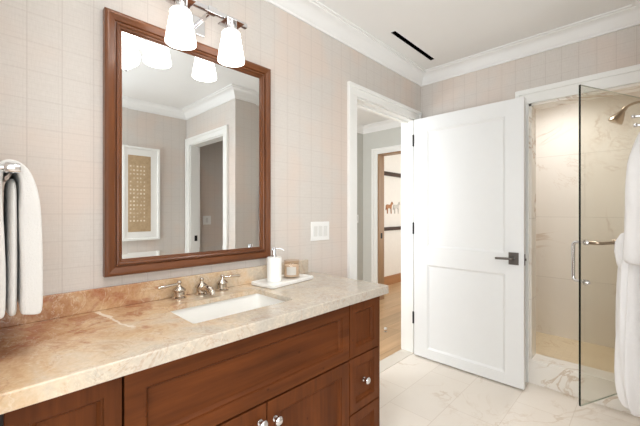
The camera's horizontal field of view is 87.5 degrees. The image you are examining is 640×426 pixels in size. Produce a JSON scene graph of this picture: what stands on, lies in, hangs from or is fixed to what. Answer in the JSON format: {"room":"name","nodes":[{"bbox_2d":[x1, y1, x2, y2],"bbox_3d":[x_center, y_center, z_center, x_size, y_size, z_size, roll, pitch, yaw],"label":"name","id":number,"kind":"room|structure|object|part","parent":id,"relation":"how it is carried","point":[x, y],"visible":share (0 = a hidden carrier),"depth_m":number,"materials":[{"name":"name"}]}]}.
{"room":"bathroom","nodes":[
{"label":"bathroom","id":0,"kind":"room"},
{"bbox_2d":[0,0,420,295],"bbox_3d":[-0.165,0.005,2.101,0.120,2.570,3.066,0,0,45],"label":"wall","id":1,"kind":"structure","parent":0,"point":[51,51],"depth_m":1.36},
{"bbox_2d":[0,259,307,327],"bbox_3d":[-0.591,0.338,1.565,0.020,0.084,1.460,0,0,45],"label":"backsplash","id":2,"kind":"structure","parent":1,"relation":"attached to","point":[59,305],"depth_m":1.35,"materials":[{"name":"beige stone"}]},
{"bbox_2d":[103,7,270,276],"bbox_3d":[-0.562,-0.271,1.585,0.036,1.049,0.797,0,0,45],"label":"wall mirror","id":3,"kind":"object","parent":1,"relation":"attached to","point":[187,134],"visible":0.95,"depth_m":1.50,"materials":[{"name":"brown wood"}]},
{"bbox_3d":[-0.562,0.222,1.585,0.036,0.064,0.797,0,0,44],"label":"frame rail","id":4,"kind":"part","parent":3,"relation":"part of","materials":[{"name":"wood"}]},
{"bbox_3d":[-0.562,-0.763,1.585,0.036,0.064,0.797,0,0,44],"label":"frame rail","id":5,"kind":"part","parent":3,"relation":"part of","materials":[{"name":"wood"}]},
{"bbox_2d":[122,31,258,258],"bbox_3d":[-0.570,-0.271,1.593,0.010,0.929,0.677,0,0,44],"label":"mirror glass","id":6,"kind":"object","parent":3,"relation":"on","point":[190,120],"depth_m":1.54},
{"bbox_2d":[165,0,246,66],"bbox_3d":[-0.526,-0.812,1.501,0.206,0.224,0.400,0,0,45],"label":"vanity light","id":7,"kind":"object","parent":1,"relation":"attached to","point":[182,28],"visible":1,"depth_m":1.48,"materials":[{"name":"white glass"}]},
{"bbox_3d":[-0.579,-0.770,1.389,0.123,0.140,0.123,0,0,44],"label":"lamp shade","id":8,"kind":"part","parent":7,"relation":"part of","materials":[{"name":"white glass"}]},
{"bbox_3d":[-0.530,-0.892,1.533,0.135,0.025,0.022,0,0,44],"label":"arm","id":9,"kind":"part","parent":7,"relation":"part of","materials":[{"name":"silver metal"}]},
{"bbox_3d":[-0.414,-0.770,1.556,0.123,0.140,0.123,0,0,44],"label":"lamp shade","id":10,"kind":"part","parent":7,"relation":"part of","materials":[{"name":"white glass"}]},
{"bbox_2d":[311,221,328,240],"bbox_3d":[0.002,0.124,2.179,0.008,0.122,0.168,0,0,45],"label":"light switch","id":11,"kind":"object","parent":1,"relation":"attached to","point":[319,230],"visible":1,"depth_m":2.17,"materials":[{"name":"white plastic"}]},
{"bbox_2d":[347,81,421,352],"bbox_3d":[0.518,0.181,2.796,0.172,2.218,1.050,0,0,45],"label":"trim","id":12,"kind":"structure","parent":1,"relation":"attached to","point":[389,108],"depth_m":3.05,"materials":[{"name":"white paint"}]},
{"bbox_2d":[264,0,639,86],"bbox_3d":[0.415,-1.231,0.654,2.735,0.098,4.316,0,0,45],"label":"crown molding","id":13,"kind":"structure","parent":1,"relation":"attached to","point":[313,13],"depth_m":2.38,"materials":[{"name":"paint"}]},
{"bbox_2d":[412,97,526,389],"bbox_3d":[1.166,0.225,2.710,0.886,2.103,0.157,0,0,45],"label":"door","id":14,"kind":"structure","parent":1,"relation":"in","point":[468,226],"depth_m":2.65,"materials":[{"name":"white paint"}]},
{"bbox_3d":[1.355,0.340,2.450,0.119,0.021,0.052,0,0,44],"label":"lever","id":15,"kind":"part","parent":14,"relation":"part of","materials":[{"name":"grey metal"}]},
{"bbox_2d":[357,133,362,280],"bbox_3d":[-0.547,0.005,3.945,0.120,2.570,3.300,0,0,45],"label":"wall","id":16,"kind":"structure","parent":0,"point":[359,136],"depth_m":5.04,"materials":[{"name":"grey paint"}]},
{"bbox_2d":[363,127,400,281],"bbox_3d":[0.698,0.005,5.119,2.880,2.570,0.120,0,0,45],"label":"wall","id":17,"kind":"structure","parent":0,"point":[388,137],"depth_m":5.01,"materials":[{"name":"grey paint"}]},
{"bbox_2d":[357,119,400,133],"bbox_3d":[0.053,-1.231,3.439,1.445,0.098,3.180,0,0,45],"label":"crown molding","id":18,"kind":"structure","parent":17,"relation":"attached to","point":[388,124],"depth_m":4.83,"materials":[{"name":"paint"}]},
{"bbox_2d":[371,145,400,282],"bbox_3d":[1.121,0.181,4.601,0.990,2.218,0.026,0,0,45],"label":"trim","id":19,"kind":"structure","parent":17,"relation":"attached to","point":[374,152],"depth_m":4.90,"materials":[{"name":"white paint"}]},
{"bbox_2d":[378,151,400,299],"bbox_3d":[1.175,0.222,4.655,0.792,2.136,0.132,0,0,45],"label":"trim","id":20,"kind":"structure","parent":17,"relation":"attached to","point":[380,156],"depth_m":4.90,"materials":[{"name":"brown wood"}]},
{"bbox_2d":[384,154,400,276],"bbox_3d":[1.403,0.005,6.193,0.120,2.570,2.400,0,0,45],"label":"wall","id":21,"kind":"structure","parent":0,"point":[392,163],"depth_m":6.01,"materials":[{"name":"white paint"}]},
{"bbox_2d":[385,202,392,213],"bbox_3d":[1.231,-0.077,5.924,0.012,0.216,0.233,0,0,45],"label":"cutout","id":22,"kind":"object","parent":21,"relation":"attached to","point":[387,205],"visible":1,"depth_m":5.92,"materials":[{"name":"brown paint"}]},
{"bbox_2d":[384,273,400,284],"bbox_3d":[1.416,1.210,6.110,0.015,0.160,2.300,0,0,45],"label":"baseboard","id":23,"kind":"structure","parent":21,"relation":"attached to","point":[388,280],"depth_m":5.98,"materials":[{"name":"brown wood"}]},
{"bbox_2d":[384,171,400,177],"bbox_3d":[1.423,-0.670,6.103,0.035,0.070,2.300,0,0,45],"label":"trim","id":24,"kind":"structure","parent":21,"relation":"attached to","point":[386,173],"depth_m":5.94,"materials":[{"name":"brown wood"}]},
{"bbox_2d":[384,226,400,230],"bbox_3d":[1.423,0.295,6.103,0.035,0.060,2.300,0,0,45],"label":"trim","id":25,"kind":"structure","parent":21,"relation":"attached to","point":[396,227],"depth_m":5.94,"materials":[{"name":"brown wood"}]},
{"bbox_2d":[393,202,399,213],"bbox_3d":[1.399,-0.077,6.095,0.012,0.216,0.233,0,0,45],"label":"cutout","id":26,"kind":"object","parent":21,"relation":"attached to","point":[394,206],"visible":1,"depth_m":6.08,"materials":[{"name":"grey paint"}]},
{"bbox_2d":[317,0,631,124],"bbox_3d":[0.674,-1.330,2.969,5.860,0.100,8.220,0,0,45],"label":"ceiling","id":27,"kind":"structure","parent":0,"point":[448,31],"depth_m":2.23,"materials":[{"name":"paint"}]},
{"bbox_2d":[390,30,434,60],"bbox_3d":[0.731,-1.278,2.584,0.044,0.004,0.620,0,0,45],"label":"ceiling vent","id":28,"kind":"object","parent":27,"relation":"in","point":[395,33],"visible":1,"depth_m":2.55,"materials":[{"name":"metal"}]},
{"bbox_2d":[380,282,639,425],"bbox_3d":[0.674,1.338,2.969,5.860,0.104,8.220,0,0,45],"label":"floor","id":29,"kind":"structure","parent":0,"point":[417,390],"depth_m":2.30,"materials":[{"name":"beige stone"}]},
{"bbox_2d":[0,296,379,425],"bbox_3d":[-0.370,0.857,1.396,0.566,0.866,1.473,0,0,45],"label":"vanity cabinet","id":30,"kind":"object","parent":29,"relation":"on","point":[323,369],"visible":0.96,"depth_m":1.20,"materials":[{"name":"brown wood"}]},
{"bbox_3d":[-0.612,0.562,0.812,0.022,0.256,0.228,0,0,44],"label":"drawer","id":31,"kind":"part","parent":30,"relation":"part of","materials":[{"name":"brown wood"}]},
{"bbox_2d":[0,272,388,414],"bbox_3d":[-0.376,0.401,1.393,0.566,0.042,1.516,0,0,45],"label":"countertop","id":32,"kind":"structure","parent":30,"relation":"on","point":[44,360],"depth_m":1.05,"materials":[{"name":"beige stone"}]},
{"bbox_2d":[157,274,240,299],"bbox_3d":[-0.517,0.341,1.517,0.148,0.078,0.396,0,0,45],"label":"faucet","id":33,"kind":"object","parent":32,"relation":"on","point":[202,288],"visible":1,"depth_m":1.51,"materials":[{"name":"silver metal"}]},
{"bbox_3d":[-0.649,0.319,1.435,0.014,0.015,0.094,0,0,38],"label":"lever","id":34,"kind":"part","parent":33,"relation":"part of","materials":[{"name":"silver metal"}]},
{"bbox_3d":[-0.621,0.341,1.471,0.061,0.078,0.061,0,0,44],"label":"handle","id":35,"kind":"part","parent":33,"relation":"part of","materials":[{"name":"silver metal"}]},
{"bbox_3d":[-0.547,0.341,1.546,0.064,0.078,0.064,0,0,44],"label":"spout","id":36,"kind":"part","parent":33,"relation":"part of","materials":[{"name":"silver metal"}]},
{"bbox_3d":[-0.507,0.351,1.507,0.120,0.044,0.032,0,0,44],"label":"spout arm","id":37,"kind":"part","parent":33,"relation":"part of","materials":[{"name":"silver metal"}]},
{"bbox_3d":[-0.474,0.341,1.621,0.061,0.078,0.061,0,0,44],"label":"handle","id":38,"kind":"part","parent":33,"relation":"part of","materials":[{"name":"silver metal"}]},
{"bbox_3d":[-0.438,0.319,1.650,0.094,0.015,0.014,0,0,-39],"label":"lever","id":39,"kind":"part","parent":33,"relation":"part of","materials":[{"name":"silver metal"}]},
{"bbox_2d":[170,294,284,322],"bbox_3d":[-0.369,0.490,1.389,0.334,0.176,0.509,0,0,45],"label":"undermount sink","id":40,"kind":"object","parent":32,"relation":"in","point":[201,313],"visible":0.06,"depth_m":1.52,"materials":[{"name":"white ceramic"}]},
{"bbox_2d":[251,274,312,288],"bbox_3d":[-0.198,0.371,1.818,0.166,0.018,0.330,0,0,38],"label":"tray","id":41,"kind":"object","parent":32,"relation":"on","point":[286,280],"visible":0.71,"depth_m":1.75,"materials":[{"name":"white ceramic"}]},
{"bbox_2d":[267,247,283,282],"bbox_3d":[-0.240,0.276,1.764,0.077,0.178,0.080,0,0,45],"label":"soap dispenser","id":42,"kind":"object","parent":41,"relation":"on","point":[274,262],"visible":1,"depth_m":1.73,"materials":[{"name":"white ceramic"}]},
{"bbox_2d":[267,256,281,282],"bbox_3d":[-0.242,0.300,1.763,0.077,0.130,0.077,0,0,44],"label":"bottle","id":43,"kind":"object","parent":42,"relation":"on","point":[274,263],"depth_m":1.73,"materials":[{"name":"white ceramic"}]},
{"bbox_2d":[284,260,299,276],"bbox_3d":[-0.158,0.316,1.858,0.088,0.098,0.088,0,0,45],"label":"candle jar","id":44,"kind":"object","parent":41,"relation":"on","point":[290,270],"visible":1,"depth_m":1.82,"materials":[{"name":"beige glass"}]},
{"bbox_3d":[-0.366,0.942,1.063,0.022,0.487,0.464,0,0,44],"label":"cabinet door","id":45,"kind":"part","parent":30,"relation":"part of","materials":[{"name":"brown wood"}]},
{"bbox_3d":[-0.203,0.755,1.187,0.036,0.033,0.033,0,0,44],"label":"knob","id":46,"kind":"part","parent":30,"relation":"part of","materials":[{"name":"silver metal"}]},
{"bbox_3d":[-0.156,0.770,1.235,0.036,0.033,0.033,0,0,44],"label":"knob","id":47,"kind":"part","parent":30,"relation":"part of","materials":[{"name":"silver metal"}]},
{"bbox_3d":[-0.035,0.942,1.399,0.022,0.487,0.469,0,0,44],"label":"cabinet door","id":48,"kind":"part","parent":30,"relation":"part of","materials":[{"name":"brown wood"}]},
{"bbox_3d":[0.215,0.826,1.654,0.022,0.259,0.234,0,0,44],"label":"drawer","id":49,"kind":"part","parent":30,"relation":"part of","materials":[{"name":"brown wood"}]},
{"bbox_3d":[0.215,1.073,1.654,0.022,0.224,0.234,0,0,44],"label":"drawer","id":50,"kind":"part","parent":30,"relation":"part of","materials":[{"name":"brown wood"}]},
{"bbox_3d":[0.215,0.562,1.654,0.022,0.256,0.234,0,0,44],"label":"drawer","id":51,"kind":"part","parent":30,"relation":"part of","materials":[{"name":"brown wood"}]},
{"bbox_3d":[0.229,0.826,1.640,0.036,0.033,0.033,0,0,44],"label":"knob","id":52,"kind":"part","parent":30,"relation":"part of","materials":[{"name":"silver metal"}]},
{"bbox_3d":[0.132,0.847,1.921,0.490,0.846,0.020,0,0,44],"label":"panel","id":53,"kind":"part","parent":30,"relation":"part of","materials":[{"name":"brown wood"}]},
{"bbox_2d":[529,354,630,413],"bbox_3d":[1.866,1.200,2.349,0.683,0.180,0.154,0,0,45],"label":"shower curb","id":54,"kind":"object","parent":29,"relation":"on","point":[555,374],"visible":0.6,"depth_m":2.35,"materials":[{"name":"stone"}]},
{"bbox_2d":[421,25,639,117],"bbox_3d":[1.555,0.005,2.654,1.798,2.570,0.134,0,0,45],"label":"wall","id":55,"kind":"structure","parent":0,"point":[621,48],"depth_m":2.51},
{"bbox_2d":[515,64,639,382],"bbox_3d":[1.783,0.182,2.318,0.761,2.216,0.026,0,0,45],"label":"trim","id":56,"kind":"structure","parent":55,"relation":"attached to","point":[628,75],"depth_m":2.43,"materials":[{"name":"white paint"}]},
{"bbox_2d":[529,82,639,358],"bbox_3d":[1.867,0.148,2.347,0.665,1.933,0.138,0,0,45],"label":"door frame","id":57,"kind":"structure","parent":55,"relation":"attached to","point":[635,87],"depth_m":2.53,"materials":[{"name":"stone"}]},
{"bbox_2d":[571,84,639,405],"bbox_3d":[1.775,0.190,2.011,0.648,1.822,0.155,0,0,-22],"label":"shower door","id":58,"kind":"structure","parent":57,"relation":"attached to","point":[584,242],"depth_m":1.90,"materials":[{"name":"clear glass"}]},
{"bbox_3d":[1.511,0.289,1.938,0.031,0.259,0.098,0,0,-22],"label":"pull handle","id":59,"kind":"part","parent":58,"relation":"part of","materials":[{"name":"silver metal"}]},
{"bbox_2d":[536,332,614,372],"bbox_3d":[2.078,1.315,2.928,1.320,0.150,0.990,0,0,45],"label":"floor","id":60,"kind":"structure","parent":0,"point":[595,356],"depth_m":2.97,"materials":[{"name":"beige tile"}]},
{"bbox_2d":[536,91,639,347],"bbox_3d":[2.120,0.005,2.971,1.560,2.570,1.110,0,0,45],"label":"wall","id":61,"kind":"structure","parent":0,"point":[606,146],"depth_m":3.20,"materials":[{"name":"stone"}]},
{"bbox_2d":[608,101,639,124],"bbox_3d":[2.472,-0.783,2.618,0.328,0.168,0.102,0,0,45],"label":"showerhead","id":62,"kind":"object","parent":61,"relation":"attached to","point":[617,118],"visible":1,"depth_m":2.66,"materials":[{"name":"silver metal"}]},
{"bbox_3d":[2.506,-0.842,2.585,0.232,0.049,0.019,0,0,44],"label":"arm","id":63,"kind":"part","parent":62,"relation":"part of","materials":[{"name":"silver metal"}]},
{"bbox_3d":[1.737,0.005,1.642,0.120,2.570,1.055,0,0,45],"label":"wall","id":64,"kind":"structure","parent":0,"visible":0},
{"bbox_2d":[631,114,639,126],"bbox_3d":[1.676,-0.472,1.732,0.093,0.100,0.044,0,0,45],"label":"robe hook","id":65,"kind":"object","parent":64,"relation":"attached to","point":[633,116],"visible":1,"depth_m":1.75,"materials":[{"name":"silver metal"}]},
{"bbox_2d":[614,132,639,416],"bbox_3d":[1.651,0.278,1.756,0.164,1.440,0.447,0,0,45],"label":"bathrobe","id":66,"kind":"object","parent":65,"relation":"hanging from","point":[627,245],"visible":1,"depth_m":1.63,"materials":[{"name":"white fabric"}]},
{"bbox_3d":[-1.445,0.005,0.334,0.770,2.570,1.490,0,0,45],"label":"wall","id":67,"kind":"structure","parent":0,"visible":0},
{"bbox_2d":[0,162,20,181],"bbox_3d":[-0.904,-0.108,0.917,0.393,0.048,0.100,0,0,45],"label":"towel bar","id":68,"kind":"object","parent":67,"relation":"attached to","point":[10,169],"visible":0.81,"depth_m":0.82,"materials":[{"name":"silver metal"}]},
{"bbox_3d":[-0.781,-0.108,0.796,0.048,0.048,0.100,0,0,44],"label":"post","id":69,"kind":"part","parent":68,"relation":"part of","materials":[{"name":"silver metal"}]},
{"bbox_2d":[0,159,42,318],"bbox_3d":[-0.872,0.068,0.951,0.312,0.399,0.100,0,0,45],"label":"bath towel","id":70,"kind":"object","parent":68,"relation":"hanging from","point":[21,245],"visible":0.87,"depth_m":0.85,"materials":[{"name":"white fabric"}]}
]}

